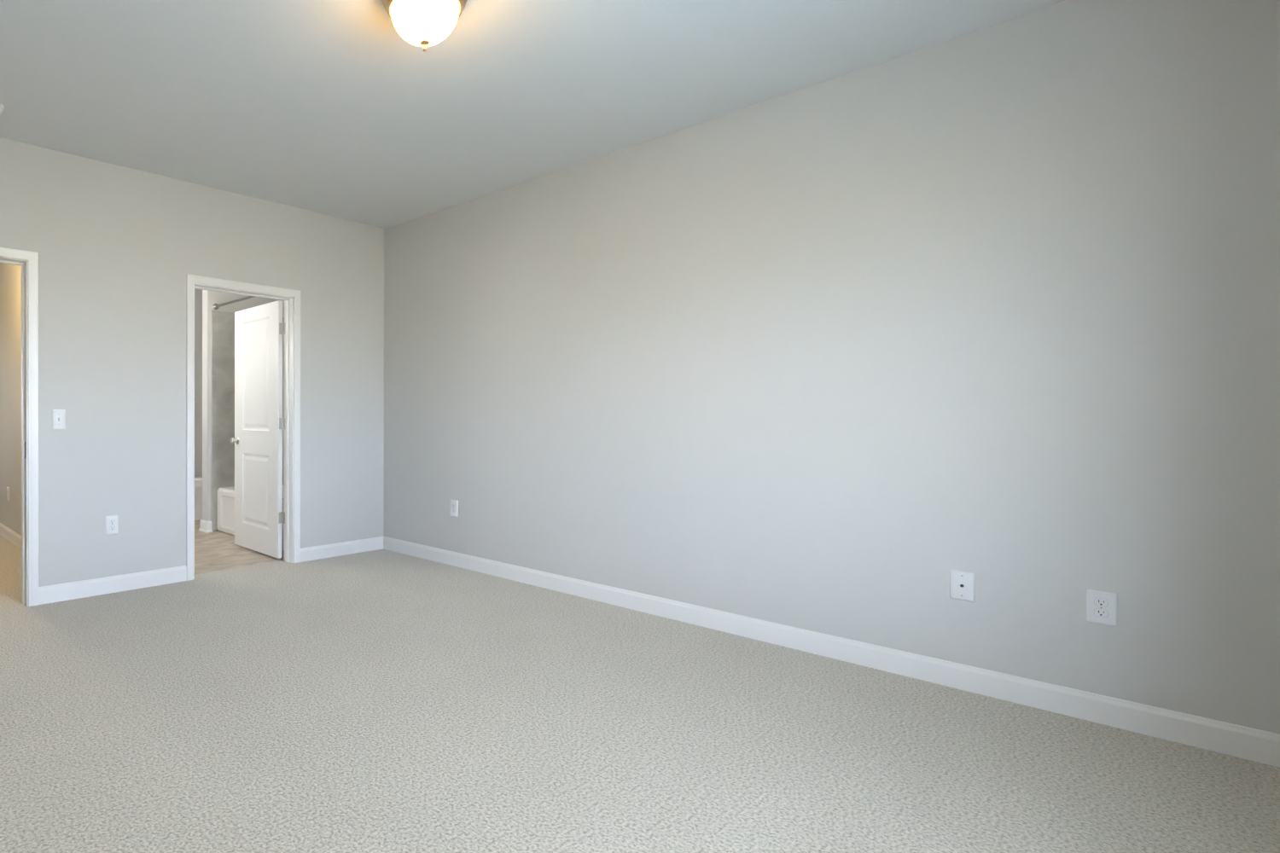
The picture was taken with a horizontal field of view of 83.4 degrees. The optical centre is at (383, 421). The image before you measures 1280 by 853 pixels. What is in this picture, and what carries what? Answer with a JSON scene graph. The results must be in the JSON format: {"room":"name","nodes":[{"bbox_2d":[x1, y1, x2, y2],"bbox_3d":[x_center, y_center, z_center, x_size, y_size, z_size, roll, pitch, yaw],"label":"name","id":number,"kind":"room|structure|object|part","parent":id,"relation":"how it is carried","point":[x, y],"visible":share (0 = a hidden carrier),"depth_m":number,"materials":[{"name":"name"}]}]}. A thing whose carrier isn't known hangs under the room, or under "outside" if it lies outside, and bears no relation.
{"room":"empty bedroom","nodes":[
{"label":"empty bedroom","id":0,"kind":"room"},
{"bbox_2d":[0,262,21,535],"bbox_3d":[-3.756,-0.297,6.568,0.135,2.740,5.865,0,1,-40],"label":"wall","id":1,"kind":"structure","parent":0,"point":[10,275],"depth_m":5.97,"materials":[{"name":"beige paint"}]},
{"bbox_2d":[6,487,9,500],"bbox_3d":[-3.422,0.663,6.059,0.009,0.122,0.078,0,1,-40],"label":"wall outlet","id":2,"kind":"object","parent":1,"relation":"attached to","point":[8,488],"visible":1,"depth_m":6.04,"materials":[{"name":"white plastic"}]},
{"bbox_2d":[0,523,21,549],"bbox_3d":[-3.817,1.021,6.532,0.012,0.105,5.865,0,1,-40],"label":"baseboard","id":3,"kind":"structure","parent":1,"relation":"attached to","point":[6,532],"depth_m":5.94,"materials":[{"name":"white paint"}]},
{"bbox_2d":[0,137,383,587],"bbox_3d":[-1.697,-0.272,4.379,4.300,2.740,0.135,0,1,-40],"label":"wall","id":4,"kind":"structure","parent":0,"point":[116,246],"depth_m":4.41,"materials":[{"name":"beige paint"}]},
{"bbox_2d":[0,247,38,606],"bbox_3d":[-2.473,0.048,3.736,0.934,2.106,0.168,0,1,-40],"label":"trim","id":5,"kind":"structure","parent":4,"relation":"attached to","point":[28,260],"depth_m":3.96,"materials":[{"name":"white paint"}]},
{"bbox_3d":[-2.136,0.172,3.966,0.003,0.095,0.032,0,1,-40],"label":"strike plate","id":6,"kind":"part","parent":5,"relation":"part of","materials":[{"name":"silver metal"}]},
{"bbox_2d":[52,409,65,429],"bbox_3d":[-1.976,-0.011,4.050,0.078,0.122,0.018,0,1,-40],"label":"light switch","id":7,"kind":"object","parent":4,"relation":"attached to","point":[58,416],"visible":1,"depth_m":4.05,"materials":[{"name":"white plastic"}]},
{"bbox_2d":[105,515,118,535],"bbox_3d":[-1.739,0.664,4.260,0.078,0.122,0.009,0,1,-40],"label":"wall outlet","id":8,"kind":"object","parent":4,"relation":"attached to","point":[112,521],"visible":1,"depth_m":4.26,"materials":[{"name":"white plastic"}]},
{"bbox_2d":[109,525,115,530],"bbox_3d":[-1.737,0.684,4.258,0.038,0.030,0.004,0,1,-40],"label":"receptacle","id":9,"kind":"object","parent":8,"relation":"attached to","point":[111,527],"depth_m":4.26,"materials":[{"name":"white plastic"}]},
{"bbox_2d":[109,519,115,524],"bbox_3d":[-1.737,0.645,4.258,0.038,0.030,0.004,0,1,-40],"label":"receptacle","id":10,"kind":"object","parent":8,"relation":"attached to","point":[111,521],"depth_m":4.26,"materials":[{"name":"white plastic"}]},
{"bbox_2d":[38,536,383,605],"bbox_3d":[-1.654,1.046,4.333,4.300,0.105,0.012,0,1,-40],"label":"baseboard","id":11,"kind":"structure","parent":4,"relation":"attached to","point":[61,592],"depth_m":4.38,"materials":[{"name":"white paint"}]},
{"bbox_2d":[186,273,300,581],"bbox_3d":[-1.050,0.043,4.920,0.916,2.106,0.168,0,1,-40],"label":"trim","id":12,"kind":"structure","parent":4,"relation":"attached to","point":[291,298],"depth_m":5.12,"materials":[{"name":"white paint"}]},
{"bbox_2d":[229,300,285,558],"bbox_3d":[-1.036,0.064,5.503,0.167,2.022,0.816,0,1,-38],"label":"door","id":13,"kind":"structure","parent":4,"relation":"in","point":[259,422],"depth_m":5.47,"materials":[{"name":"white paint"}]},
{"bbox_3d":[-1.252,0.170,5.775,0.167,0.064,0.064,0,1,-38],"label":"knob","id":14,"kind":"part","parent":13,"relation":"part of","materials":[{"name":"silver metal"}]},
{"bbox_2d":[194,288,202,477],"bbox_3d":[-2.892,-0.301,7.407,2.265,2.740,0.120,0,1,-40],"label":"wall","id":15,"kind":"structure","parent":0,"point":[198,293],"depth_m":7.90,"materials":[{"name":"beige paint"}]},
{"bbox_2d":[202,289,280,521],"bbox_3d":[-1.441,-0.291,6.790,0.822,2.740,0.115,0,1,-40],"label":"wall","id":16,"kind":"structure","parent":0,"point":[209,298],"depth_m":6.52,"materials":[{"name":"beige paint"}]},
{"bbox_2d":[198,519,212,533],"bbox_3d":[-2.403,1.025,6.824,2.265,0.109,1.424,0,1,-40],"label":"baseboard","id":17,"kind":"structure","parent":16,"relation":"attached to","point":[205,526],"depth_m":6.50,"materials":[{"name":"white paint"}]},
{"bbox_2d":[213,296,255,309],"bbox_3d":[-1.150,-1.118,5.930,0.060,0.060,1.565,0,1,-40],"label":"shower rod","id":18,"kind":"object","parent":16,"relation":"attached to","point":[216,306],"visible":0.52,"depth_m":6.26,"materials":[{"name":"silver metal"}]},
{"bbox_2d":[211,310,284,531],"bbox_3d":[-0.888,0.003,6.160,0.780,2.165,1.565,0,1,-40],"label":"tub surround","id":19,"kind":"object","parent":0,"point":[223,322],"visible":0.12,"depth_m":6.57,"materials":[{"name":"grey stone"}]},
{"bbox_2d":[0,0,1065,228],"bbox_3d":[-2.046,-1.707,4.824,4.580,0.120,11.110,0,1,-40],"label":"ceiling","id":20,"kind":"structure","parent":0,"point":[322,107],"depth_m":3.14,"materials":[{"name":"paint"}]},
{"bbox_2d":[0,103,4,114],"bbox_3d":[-2.036,-1.617,3.433,0.132,0.038,0.132,0,1,-40],"label":"smoke detector","id":21,"kind":"object","parent":20,"relation":"attached to","point":[2,107],"visible":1,"depth_m":3.44,"materials":[{"name":"white plastic"}]},
{"bbox_2d":[381,0,467,52],"bbox_3d":[0.153,-1.503,2.493,0.333,0.236,0.333,0,1,-40],"label":"ceiling light","id":22,"kind":"object","parent":20,"relation":"attached to","point":[423,23],"visible":1,"depth_m":2.44,"materials":[{"name":"white glass"}]},
{"bbox_3d":[0.153,-1.483,2.493,0.250,0.119,0.250,0,1,-40],"label":"lamp shade","id":23,"kind":"part","parent":22,"relation":"part of","materials":[{"name":"white glass"}]},
{"bbox_2d":[0,519,1279,852],"bbox_3d":[-2.055,1.143,4.847,4.580,0.100,11.110,0,1,-40],"label":"floor","id":24,"kind":"structure","parent":0,"point":[382,701],"depth_m":2.33,"materials":[{"name":"carpet"}]},
{"bbox_2d":[194,476,202,519],"bbox_3d":[-1.912,0.686,7.452,0.694,0.779,0.450,0,1,-40],"label":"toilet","id":25,"kind":"object","parent":24,"relation":"on","point":[198,480],"visible":0.12,"depth_m":7.27,"materials":[{"name":"white ceramic"}]},
{"bbox_3d":[-1.971,0.640,7.402,0.540,0.027,0.378,0,1,-40],"label":"lid","id":26,"kind":"part","parent":25,"relation":"part of","materials":[{"name":"white ceramic"}]},
{"bbox_2d":[217,483,283,550],"bbox_3d":[-0.875,0.873,6.181,0.713,0.425,1.541,0,1,-40],"label":"bathtub","id":27,"kind":"object","parent":24,"relation":"on","point":[225,495],"visible":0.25,"depth_m":6.40,"materials":[{"name":"white ceramic"}]},
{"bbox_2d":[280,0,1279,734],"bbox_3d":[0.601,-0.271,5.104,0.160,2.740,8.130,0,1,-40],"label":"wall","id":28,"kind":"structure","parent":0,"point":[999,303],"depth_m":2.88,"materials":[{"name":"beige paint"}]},
{"bbox_2d":[450,500,458,517],"bbox_3d":[0.532,0.661,5.059,0.009,0.122,0.078,0,1,-40],"label":"wall outlet","id":29,"kind":"object","parent":28,"relation":"attached to","point":[454,503],"visible":1,"depth_m":5.05,"materials":[{"name":"white plastic"}]},
{"bbox_2d":[383,536,1279,767],"bbox_3d":[1.509,1.060,3.883,0.012,0.105,4.750,0,1,-40],"label":"baseboard","id":30,"kind":"structure","parent":28,"relation":"attached to","point":[1251,744],"depth_m":2.87,"materials":[{"name":"white paint"}]},
{"bbox_2d":[949,570,974,602],"bbox_3d":[2.420,0.689,2.786,0.014,0.122,0.078,0,1,-40],"label":"cable plate","id":31,"kind":"object","parent":28,"relation":"attached to","point":[962,587],"visible":1,"depth_m":2.79,"materials":[{"name":"white plastic"}]},
{"bbox_2d":[1086,589,1117,626],"bbox_3d":[2.675,0.696,2.482,0.009,0.122,0.078,0,1,-40],"label":"wall outlet","id":32,"kind":"object","parent":28,"relation":"attached to","point":[1101,606],"visible":1,"depth_m":2.48,"materials":[{"name":"white plastic"}]},
{"bbox_2d":[1093,608,1108,617],"bbox_3d":[2.674,0.715,2.481,0.001,0.030,0.037,0,1,-40],"label":"receptacle","id":33,"kind":"object","parent":32,"relation":"attached to","point":[1098,613],"depth_m":2.48,"materials":[{"name":"white plastic"}]},
{"bbox_2d":[1093,598,1108,607],"bbox_3d":[2.674,0.676,2.481,0.001,0.030,0.037,0,1,-40],"label":"receptacle","id":34,"kind":"object","parent":32,"relation":"attached to","point":[1098,602],"depth_m":2.48,"materials":[{"name":"white plastic"}]}
]}

